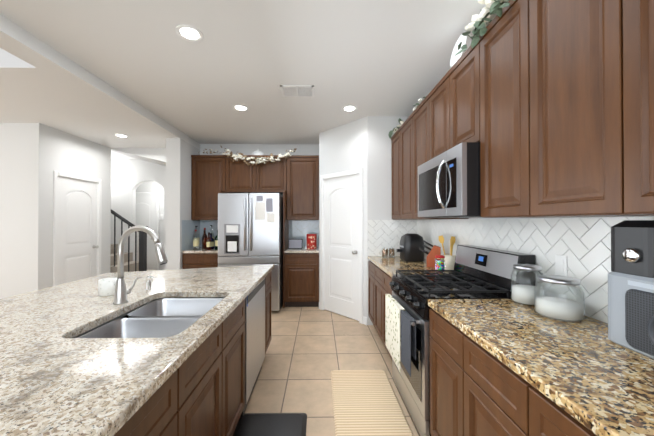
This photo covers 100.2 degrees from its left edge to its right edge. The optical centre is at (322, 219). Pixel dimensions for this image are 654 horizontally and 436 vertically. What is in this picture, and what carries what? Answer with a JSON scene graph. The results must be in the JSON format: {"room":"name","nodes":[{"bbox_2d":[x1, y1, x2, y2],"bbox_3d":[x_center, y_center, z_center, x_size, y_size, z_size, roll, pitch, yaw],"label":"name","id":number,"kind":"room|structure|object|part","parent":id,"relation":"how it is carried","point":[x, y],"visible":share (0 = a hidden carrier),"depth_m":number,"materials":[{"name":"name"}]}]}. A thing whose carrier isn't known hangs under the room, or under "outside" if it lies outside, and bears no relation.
{"room":"kitchen","nodes":[
{"label":"kitchen","id":0,"kind":"room"},
{"bbox_2d":[0,48,35,67],"bbox_3d":[-5.698,-1.632,2.309,6.575,0.647,0.009,0,0,-1],"label":"ceiling riser face","id":1,"kind":"structure","parent":0,"point":[8,60],"depth_m":2.35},
{"bbox_2d":[0,123,46,298],"bbox_3d":[-6.405,0.052,3.674,5.200,2.700,0.100,0,0,-1],"label":"wall","id":2,"kind":"structure","parent":0,"point":[22,208],"depth_m":3.66,"materials":[{"name":"white paint"}]},
{"bbox_2d":[45,126,110,287],"bbox_3d":[-3.864,0.056,4.345,0.100,2.700,1.170,0,0,-1],"label":"wall","id":3,"kind":"structure","parent":0,"point":[66,152],"depth_m":4.24,"materials":[{"name":"white paint"}]},
{"bbox_2d":[53,170,101,285],"bbox_3d":[-3.807,0.357,4.284,0.113,2.098,0.846,0,0,-1],"label":"wall door","id":4,"kind":"structure","parent":3,"relation":"in","point":[77,214],"depth_m":4.24,"materials":[{"name":"white wood"}]},
{"bbox_2d":[0,67,165,158],"bbox_3d":[-5.741,-1.661,5.564,6.580,0.750,6.500,0,0,-1],"label":"ceiling","id":5,"kind":"structure","parent":0,"point":[32,95],"depth_m":3.32,"materials":[{"name":"white paint"}]},
{"bbox_2d":[114,134,128,137],"bbox_3d":[-3.102,-1.290,4.219,0.190,0.010,0.190,0,0,-1],"label":"recessed light","id":6,"kind":"object","parent":5,"relation":"in","point":[121,135],"visible":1,"depth_m":4.20,"materials":[{"name":"white"}]},
{"bbox_2d":[111,148,165,165],"bbox_3d":[-3.189,-1.117,5.397,1.480,0.340,0.900,0,0,-1],"label":"header beam","id":7,"kind":"structure","parent":0,"point":[156,155],"depth_m":4.95,"materials":[{"name":"white paint"}]},
{"bbox_2d":[111,159,165,269],"bbox_3d":[-3.896,0.066,5.880,2.880,2.700,0.100,0,0,-1],"label":"wall","id":8,"kind":"structure","parent":0,"point":[129,203],"depth_m":5.82,"materials":[{"name":"white paint"}]},
{"bbox_3d":[-4.493,0.372,6.768,0.846,2.098,0.113,0,0,-1],"label":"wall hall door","id":9,"kind":"part","parent":8,"relation":"part of","materials":[{"name":"white paint"}]},
{"bbox_2d":[136,181,163,269],"bbox_3d":[-3.800,0.072,6.881,3.100,2.700,0.100,0,0,-1],"label":"wall","id":10,"kind":"structure","parent":0,"point":[150,186],"depth_m":6.83,"materials":[{"name":"white paint"}]},
{"bbox_2d":[166,138,199,269],"bbox_3d":[-2.337,0.079,5.546,0.226,2.670,2.610,0,0,-1],"label":"wall","id":11,"kind":"structure","parent":0,"point":[180,227],"depth_m":4.25,"materials":[{"name":"white paint"}]},
{"bbox_2d":[0,0,485,144],"bbox_3d":[-0.365,-1.456,0.888,3.600,0.120,8.400,0,0,-1],"label":"ceiling","id":12,"kind":"structure","parent":0,"point":[366,58],"depth_m":2.30,"materials":[{"name":"white paint"}]},
{"bbox_2d":[0,14,199,149],"bbox_3d":[-2.274,-1.426,0.811,0.220,0.280,8.300,0,0,-1],"label":"ceiling beam","id":13,"kind":"structure","parent":12,"relation":"attached to","point":[22,44],"depth_m":2.47,"materials":[{"name":"white paint"}]},
{"bbox_2d":[175,24,203,42],"bbox_3d":[-0.991,-1.383,2.039,0.190,0.010,0.190,0,0,-1],"label":"recessed light","id":14,"kind":"object","parent":12,"relation":"in","point":[189,33],"visible":1,"depth_m":2.04,"materials":[{"name":"white plastic"}]},
{"bbox_2d":[233,105,248,111],"bbox_3d":[-1.010,-1.375,3.379,0.190,0.010,0.190,0,0,-1],"label":"recessed light","id":15,"kind":"object","parent":12,"relation":"in","point":[242,108],"visible":1,"depth_m":3.38,"materials":[{"name":"white plastic"}]},
{"bbox_2d":[280,85,313,96],"bbox_3d":[-0.269,-1.379,2.944,0.350,0.008,0.250,0,0,-1],"label":"ceiling vent","id":16,"kind":"object","parent":12,"relation":"in","point":[297,90],"visible":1,"depth_m":2.92,"materials":[{"name":"white metal"}]},
{"bbox_2d":[342,105,356,111],"bbox_3d":[0.335,-1.375,3.398,0.190,0.010,0.190,0,0,-1],"label":"recessed light","id":17,"kind":"object","parent":12,"relation":"in","point":[350,108],"visible":1,"depth_m":3.39,"materials":[{"name":"white plastic"}]},
{"bbox_2d":[200,144,318,246],"bbox_3d":[-0.488,0.020,5.025,3.470,2.780,0.106,0,0,-1],"label":"wall","id":18,"kind":"structure","parent":0,"point":[299,229],"depth_m":4.97,"materials":[{"name":"white paint"}]},
{"bbox_2d":[191,155,318,307],"bbox_3d":[-1.138,0.160,4.651,2.152,2.495,0.626,0,0,-1],"label":"upper cabinet","id":19,"kind":"object","parent":18,"relation":"attached to","point":[293,180],"visible":0.83,"depth_m":4.62,"materials":[{"name":"brown wood"}]},
{"bbox_2d":[198,145,296,165],"bbox_3d":[-1.259,-1.052,4.579,1.657,0.330,0.273,0,0,-1],"label":"garland","id":20,"kind":"object","parent":19,"relation":"hanging from","point":[259,160],"visible":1,"depth_m":4.54,"materials":[{"name":"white plant"}]},
{"bbox_2d":[251,149,263,154],"bbox_3d":[-1.140,-1.169,4.826,0.250,0.160,0.250,0,0,-1],"label":"decor","id":21,"kind":"object","parent":19,"relation":"on","point":[257,152],"visible":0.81,"depth_m":4.74,"materials":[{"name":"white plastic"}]},
{"bbox_2d":[200,220,318,246],"bbox_3d":[-1.142,0.253,4.964,2.154,0.480,0.006,0,0,-1],"label":"backsplash","id":22,"kind":"structure","parent":18,"relation":"attached to","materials":[{"name":"grey tile"}]},
{"bbox_2d":[245,304,420,435],"bbox_3d":[-2.991,1.446,2.733,12.000,0.100,12.200,0,0,-1],"label":"floor","id":23,"kind":"structure","parent":0,"point":[309,350],"depth_m":2.69,"materials":[{"name":"tile"}]},
{"bbox_2d":[110,209,157,272],"bbox_3d":[-3.879,0.421,5.415,1.300,1.982,0.745,0,0,-1],"label":"stairs","id":24,"kind":"structure","parent":23,"relation":"on","point":[130,265],"depth_m":5.11,"materials":[{"name":"beige carpet"}]},
{"bbox_2d":[120,273,271,435],"bbox_3d":[-1.038,0.947,0.882,1.055,0.875,4.037,0,0,-1],"label":"kitchen island","id":25,"kind":"object","parent":23,"relation":"on","point":[210,393],"depth_m":1.37,"materials":[{"name":"brown wood"}]},
{"bbox_2d":[0,265,273,435],"bbox_3d":[-1.203,0.492,0.903,1.424,0.047,4.078,0,0,-1],"label":"island countertop","id":26,"kind":"structure","parent":25,"relation":"on","point":[75,360],"depth_m":1.06,"materials":[{"name":"beige stone"}]},
{"bbox_2d":[98,278,116,295],"bbox_3d":[-1.357,0.425,1.733,0.100,0.095,0.100,0,0,-1],"label":"cup","id":27,"kind":"object","parent":26,"relation":"on","point":[106,286],"visible":0.9,"depth_m":1.69,"materials":[{"name":"white ceramic"}]},
{"bbox_2d":[113,225,167,304],"bbox_3d":[-1.020,0.252,1.554,0.330,0.440,0.154,0,0,-1],"label":"faucet","id":28,"kind":"object","parent":26,"relation":"on","point":[120,294],"depth_m":1.54,"materials":[{"name":"silver metal"}]},
{"bbox_2d":[75,297,224,337],"bbox_3d":[-0.833,0.609,1.444,0.530,0.191,0.750,0,0,-1],"label":"sink","id":29,"kind":"object","parent":26,"relation":"in","point":[156,317],"depth_m":1.43,"materials":[{"name":"silver metal"}]},
{"bbox_2d":[240,278,264,416],"bbox_3d":[-0.566,0.952,2.221,0.075,0.842,0.654,0,0,-1],"label":"dishwasher","id":30,"kind":"object","parent":25,"relation":"in","point":[255,301],"depth_m":2.13,"materials":[{"name":"silver metal"}]},
{"bbox_2d":[182,251,217,268],"bbox_3d":[-1.929,0.970,4.623,0.570,0.875,0.649,0,0,-1],"label":"base cabinet","id":31,"kind":"object","parent":23,"relation":"on","point":[190,259],"depth_m":4.30,"materials":[{"name":"brown wood"}]},
{"bbox_2d":[190,247,217,250],"bbox_3d":[-1.929,0.512,4.623,0.572,0.040,0.656,0,0,-1],"label":"countertop","id":32,"kind":"structure","parent":31,"relation":"on","point":[200,248],"depth_m":4.33,"materials":[{"name":"beige stone"}]},
{"bbox_2d":[193,230,197,249],"bbox_3d":[-2.076,0.328,4.473,0.081,0.324,0.080,0,0,-1],"label":"bottle","id":33,"kind":"object","parent":32,"relation":"on","point":[195,242],"visible":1,"depth_m":4.46,"materials":[{"name":"clear glass"}]},
{"bbox_2d":[193,226,198,248],"bbox_3d":[-2.138,0.299,4.633,0.093,0.384,0.092,0,0,-1],"label":"bottle","id":34,"kind":"object","parent":32,"relation":"on","point":[196,238],"visible":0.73,"depth_m":4.63,"materials":[{"name":"clear glass"}]},
{"bbox_2d":[202,230,206,248],"bbox_3d":[-1.987,0.334,4.595,0.074,0.312,0.073,0,0,-1],"label":"bottle","id":35,"kind":"object","parent":32,"relation":"on","point":[204,238],"visible":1,"depth_m":4.56,"materials":[{"name":"orange glass"}]},
{"bbox_2d":[206,232,210,249],"bbox_3d":[-1.845,0.347,4.437,0.073,0.284,0.072,0,0,-1],"label":"bottle","id":36,"kind":"object","parent":32,"relation":"on","point":[208,243],"visible":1,"depth_m":4.41,"materials":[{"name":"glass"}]},
{"bbox_2d":[210,233,213,248],"bbox_3d":[-1.867,0.358,4.576,0.101,0.264,0.100,0,0,-1],"label":"bottle","id":37,"kind":"object","parent":32,"relation":"on","point":[212,243],"visible":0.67,"depth_m":4.55,"materials":[{"name":"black glass"}]},
{"bbox_2d":[215,230,217,249],"bbox_3d":[-1.726,0.328,4.518,0.101,0.324,0.100,0,0,-1],"label":"bottle","id":38,"kind":"object","parent":32,"relation":"on","point":[216,242],"visible":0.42,"depth_m":4.47,"materials":[{"name":"green glass"}]},
{"bbox_2d":[218,193,282,310],"bbox_3d":[-1.108,0.507,4.460,0.915,1.800,0.913,0,0,-1],"label":"fridge","id":39,"kind":"object","parent":23,"relation":"on","point":[250,228],"visible":0.79,"depth_m":4.07,"materials":[{"name":"silver metal"}]},
{"bbox_2d":[233,413,306,435],"bbox_3d":[-0.343,1.378,1.421,0.480,0.017,1.080,0,0,-1],"label":"mat","id":40,"kind":"object","parent":23,"relation":"on","point":[271,424],"visible":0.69,"depth_m":1.83,"materials":[{"name":"black"}]},
{"bbox_2d":[284,251,317,306],"bbox_3d":[-0.334,0.970,4.645,0.545,0.875,0.649,0,0,-1],"label":"base cabinet","id":41,"kind":"object","parent":23,"relation":"on","point":[301,277],"depth_m":4.33,"materials":[{"name":"brown wood"}]},
{"bbox_2d":[286,247,317,250],"bbox_3d":[-0.334,0.512,4.645,0.547,0.040,0.656,0,0,-1],"label":"countertop","id":42,"kind":"structure","parent":41,"relation":"on","point":[304,248],"depth_m":4.49,"materials":[{"name":"beige stone"}]},
{"bbox_2d":[288,239,302,248],"bbox_3d":[-0.457,0.409,4.616,0.240,0.169,0.080,0,0,-1],"label":"photo frame","id":43,"kind":"object","parent":42,"relation":"on","point":[295,243],"visible":1,"depth_m":4.59,"materials":[{"name":"grey plastic"}]},
{"bbox_2d":[306,234,316,248],"bbox_3d":[-0.187,0.367,4.620,0.174,0.246,0.174,0,0,-1],"label":"canister","id":44,"kind":"object","parent":42,"relation":"on","point":[311,241],"visible":1,"depth_m":4.55,"materials":[{"name":"red paint"}]},
{"bbox_2d":[368,260,371,321],"bbox_3d":[0.935,0.963,3.430,0.659,0.875,0.415,0,0,-1],"label":"base cabinet","id":45,"kind":"object","parent":23,"relation":"on","point":[369,262],"depth_m":3.51,"materials":[{"name":"brown wood"}]},
{"bbox_2d":[331,370,413,435],"bbox_3d":[0.332,1.383,1.851,0.500,0.013,1.340,0,0,-1],"label":"mat","id":46,"kind":"object","parent":23,"relation":"on","point":[365,402],"visible":1,"depth_m":2.02,"materials":[{"name":"beige fabric"}]},
{"bbox_2d":[372,264,379,336],"bbox_3d":[0.941,0.960,3.014,0.659,0.875,0.416,0,0,-1],"label":"base cabinet","id":47,"kind":"object","parent":23,"relation":"on","point":[375,271],"depth_m":3.16,"materials":[{"name":"brown wood"}]},
{"bbox_2d":[380,268,471,359],"bbox_3d":[0.947,0.958,2.598,0.659,0.875,0.416,0,0,-1],"label":"base cabinet","id":48,"kind":"object","parent":23,"relation":"on","point":[385,279],"depth_m":2.78,"materials":[{"name":"brown wood"}]},
{"bbox_2d":[368,256,448,275],"bbox_3d":[0.938,0.502,3.018,0.667,0.040,1.249,0,0,-1],"label":"countertop","id":49,"kind":"structure","parent":48,"relation":"on","point":[390,265],"depth_m":2.93,"materials":[{"name":"beige stone"}]},
{"bbox_2d":[381,249,387,257],"bbox_3d":[0.782,0.428,3.493,0.113,0.110,0.080,0,0,-1],"label":"mug","id":50,"kind":"object","parent":49,"relation":"on","point":[384,253],"visible":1,"depth_m":3.46,"materials":[{"name":"brown ceramic"}]},
{"bbox_2d":[389,248,394,256],"bbox_3d":[0.881,0.429,3.554,0.113,0.110,0.080,0,0,-1],"label":"mug","id":51,"kind":"object","parent":49,"relation":"on","point":[391,252],"visible":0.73,"depth_m":3.53,"materials":[{"name":"brown ceramic"}]},
{"bbox_2d":[397,233,424,261],"bbox_3d":[1.025,0.324,3.227,0.295,0.315,0.270,0,0,-1],"label":"air fryer","id":52,"kind":"object","parent":49,"relation":"on","point":[409,250],"visible":1,"depth_m":3.10,"materials":[{"name":"black plastic"}]},
{"bbox_2d":[419,241,440,267],"bbox_3d":[1.088,0.345,2.787,0.210,0.267,0.090,0,0,24],"label":"knife block","id":53,"kind":"object","parent":49,"relation":"on","point":[433,252],"visible":0.92,"depth_m":2.74,"materials":[{"name":"brown wood"}]},
{"bbox_2d":[435,255,444,272],"bbox_3d":[1.063,0.399,2.477,0.090,0.156,0.090,0,0,-1],"label":"candy jar","id":54,"kind":"object","parent":49,"relation":"on","point":[439,264],"visible":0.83,"depth_m":2.46,"materials":[{"name":"clear glass"}]},
{"bbox_2d":[439,235,455,269],"bbox_3d":[1.190,0.314,2.586,0.134,0.327,0.124,0,0,-1],"label":"utensil crock","id":55,"kind":"object","parent":49,"relation":"on","point":[449,260],"visible":0.83,"depth_m":2.55,"materials":[{"name":"beige ceramic"}]},
{"bbox_2d":[428,304,455,435],"bbox_3d":[0.963,0.950,1.442,0.659,0.875,0.385,0,0,-1],"label":"base cabinet","id":56,"kind":"object","parent":23,"relation":"on","point":[442,338],"depth_m":1.46,"materials":[{"name":"brown wood"}]},
{"bbox_2d":[385,245,535,435],"bbox_3d":[0.907,0.804,2.012,0.741,1.175,0.746,0,0,-1],"label":"stove","id":57,"kind":"object","parent":23,"relation":"on","point":[478,272],"visible":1,"depth_m":1.84,"materials":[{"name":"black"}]},
{"bbox_2d":[456,328,519,435],"bbox_3d":[0.969,0.948,1.057,0.659,0.875,0.385,0,0,-1],"label":"base cabinet","id":58,"kind":"object","parent":23,"relation":"on","point":[504,367],"depth_m":1.10,"materials":[{"name":"brown wood"}]},
{"bbox_2d":[428,299,653,435],"bbox_3d":[0.979,0.483,0.098,0.667,0.040,3.079,0,0,-1],"label":"countertop","id":59,"kind":"structure","parent":58,"relation":"on","point":[607,385],"depth_m":0.92,"materials":[{"name":"beige stone"}]},
{"bbox_2d":[510,264,544,305],"bbox_3d":[1.161,0.363,1.554,0.156,0.216,0.156,0,0,-1],"label":"jar","id":60,"kind":"object","parent":59,"relation":"on","point":[522,294],"visible":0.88,"depth_m":1.53,"materials":[{"name":"clear glass"}]},
{"bbox_3d":[1.161,0.268,1.554,0.134,0.025,0.134,0,0,-1],"label":"lid","id":61,"kind":"part","parent":60,"relation":"part of","materials":[{"name":"silver metal"}]},
{"bbox_2d":[534,275,584,321],"bbox_3d":[1.154,0.374,1.338,0.190,0.191,0.190,0,0,-1],"label":"jar","id":62,"kind":"object","parent":59,"relation":"on","point":[561,309],"visible":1,"depth_m":1.30,"materials":[{"name":"clear glass"}]},
{"bbox_3d":[1.154,0.291,1.339,0.160,0.025,0.160,0,0,-1],"label":"lid","id":63,"kind":"part","parent":62,"relation":"part of","materials":[{"name":"silver metal"}]},
{"bbox_2d":[608,220,653,358],"bbox_3d":[1.181,0.235,0.875,0.228,0.465,0.400,0,0,-1],"label":"ice maker","id":64,"kind":"object","parent":59,"relation":"on","point":[631,301],"visible":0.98,"depth_m":0.97,"materials":[{"name":"grey plastic"}]},
{"bbox_2d":[516,372,599,435],"bbox_3d":[0.974,0.946,0.672,0.659,0.875,0.385,0,0,-1],"label":"base cabinet","id":65,"kind":"object","parent":23,"relation":"on","point":[540,415],"depth_m":0.80,"materials":[{"name":"brown wood"}]},
{"bbox_2d":[319,117,367,324],"bbox_3d":[0.285,0.014,4.001,0.163,2.780,0.948,0,0,-43],"label":"wall","id":66,"kind":"structure","parent":0,"point":[343,220],"depth_m":3.96,"materials":[{"name":"white paint"}]},
{"bbox_3d":[0.265,0.355,4.008,0.601,2.098,0.651,0,0,-1],"label":"door","id":67,"kind":"part","parent":66,"relation":"part of","materials":[{"name":"white wood"}]},
{"bbox_3d":[0.267,1.354,3.976,0.649,0.100,0.708,0,0,-1],"label":"baseboard pantry","id":68,"kind":"part","parent":66,"relation":"part of","materials":[{"name":"white"}]},
{"bbox_2d":[367,116,407,324],"bbox_3d":[0.931,0.012,3.698,0.670,2.780,0.100,0,0,-1],"label":"wall","id":69,"kind":"structure","parent":0,"point":[379,189],"depth_m":3.65,"materials":[{"name":"white paint"}]},
{"bbox_2d":[367,220,416,255],"bbox_3d":[0.931,0.245,3.643,0.668,0.480,0.006,0,0,-1],"label":"backsplash","id":70,"kind":"structure","parent":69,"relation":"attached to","point":[385,234],"depth_m":3.64,"materials":[{"name":"white tile"}]},
{"bbox_2d":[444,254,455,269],"bbox_3d":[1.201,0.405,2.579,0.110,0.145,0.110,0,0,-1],"label":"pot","id":71,"kind":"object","parent":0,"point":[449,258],"depth_m":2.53,"materials":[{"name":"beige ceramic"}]},
{"bbox_2d":[430,216,653,322],"bbox_3d":[1.355,-0.005,0.903,0.100,2.780,8.400,0,0,-1],"label":"wall","id":72,"kind":"structure","parent":0,"point":[555,217],"depth_m":1.48,"materials":[{"name":"white paint"}]},
{"bbox_2d":[391,129,398,219],"bbox_3d":[1.091,-0.547,3.441,0.350,1.096,0.417,0,0,-1],"label":"upper cabinet","id":73,"kind":"object","parent":72,"relation":"attached to","point":[395,138],"depth_m":3.46,"materials":[{"name":"brown wood"}]},
{"bbox_2d":[388,0,515,138],"bbox_3d":[0.995,-1.147,2.112,0.371,0.250,3.068,0,0,-1],"label":"garland","id":74,"kind":"object","parent":73,"relation":"on","point":[485,17],"visible":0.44,"depth_m":1.57,"materials":[{"name":"green plant"}]},
{"bbox_2d":[399,115,410,219],"bbox_3d":[1.097,-0.550,3.024,0.350,1.096,0.416,0,0,-1],"label":"upper cabinet","id":75,"kind":"object","parent":72,"relation":"attached to","point":[405,129],"depth_m":3.06,"materials":[{"name":"brown wood"}]},
{"bbox_2d":[427,73,446,160],"bbox_3d":[1.108,-0.786,2.213,0.350,0.633,0.376,0,0,-1],"label":"upper cabinet","id":76,"kind":"object","parent":72,"relation":"attached to","point":[437,98],"depth_m":2.24,"materials":[{"name":"brown wood"}]},
{"bbox_2d":[450,35,466,67],"bbox_3d":[1.005,-1.219,1.986,0.110,0.224,0.220,0,0,-1],"label":"decorative plate","id":77,"kind":"object","parent":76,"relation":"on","point":[454,58],"visible":0.6,"depth_m":2.02,"materials":[{"name":"white ceramic"}]},
{"bbox_2d":[411,96,468,219],"bbox_3d":[1.103,-0.552,2.608,0.350,1.096,0.417,0,0,-1],"label":"upper cabinet","id":78,"kind":"object","parent":72,"relation":"attached to","point":[419,116],"depth_m":2.69,"materials":[{"name":"brown wood"}]},
{"bbox_2d":[447,45,474,149],"bbox_3d":[1.113,-0.789,1.837,0.350,0.633,0.376,0,0,-1],"label":"upper cabinet","id":79,"kind":"object","parent":72,"relation":"attached to","point":[461,76],"depth_m":1.86,"materials":[{"name":"brown wood"}]},
{"bbox_2d":[418,142,482,217],"bbox_3d":[1.031,-0.240,2.021,0.505,0.447,0.740,0,0,-1],"label":"microwave","id":80,"kind":"object","parent":79,"relation":"attached to","point":[449,183],"visible":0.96,"depth_m":1.77,"materials":[{"name":"silver metal"}]},
{"bbox_2d":[475,0,522,217],"bbox_3d":[1.119,-0.560,1.455,0.350,1.096,0.385,0,0,-1],"label":"upper cabinet","id":81,"kind":"object","parent":72,"relation":"attached to","point":[498,52],"depth_m":1.45,"materials":[{"name":"brown wood"}]},
{"bbox_2d":[417,217,653,322],"bbox_3d":[1.299,0.229,1.111,0.006,0.480,5.080,0,0,-1],"label":"backsplash","id":82,"kind":"structure","parent":72,"relation":"attached to","point":[583,245],"depth_m":1.52,"materials":[{"name":"white tile"}]},
{"bbox_2d":[555,255,567,275],"bbox_3d":[1.287,0.251,1.476,0.008,0.115,0.070,0,0,-1],"label":"electrical outlet","id":83,"kind":"object","parent":82,"relation":"attached to","point":[561,265],"visible":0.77,"depth_m":1.47,"materials":[{"name":"white plastic"}]},
{"bbox_2d":[523,0,610,217],"bbox_3d":[1.124,-0.562,1.070,0.350,1.096,0.385,0,0,-1],"label":"upper cabinet","id":84,"kind":"object","parent":72,"relation":"attached to","point":[548,105],"depth_m":1.07,"materials":[{"name":"brown wood"}]},
{"bbox_2d":[611,0,653,216],"bbox_3d":[1.130,-0.564,0.685,0.350,1.096,0.385,0,0,-1],"label":"upper cabinet","id":85,"kind":"object","parent":72,"relation":"attached to","point":[632,21],"depth_m":0.84,"materials":[{"name":"brown wood"}]}
]}

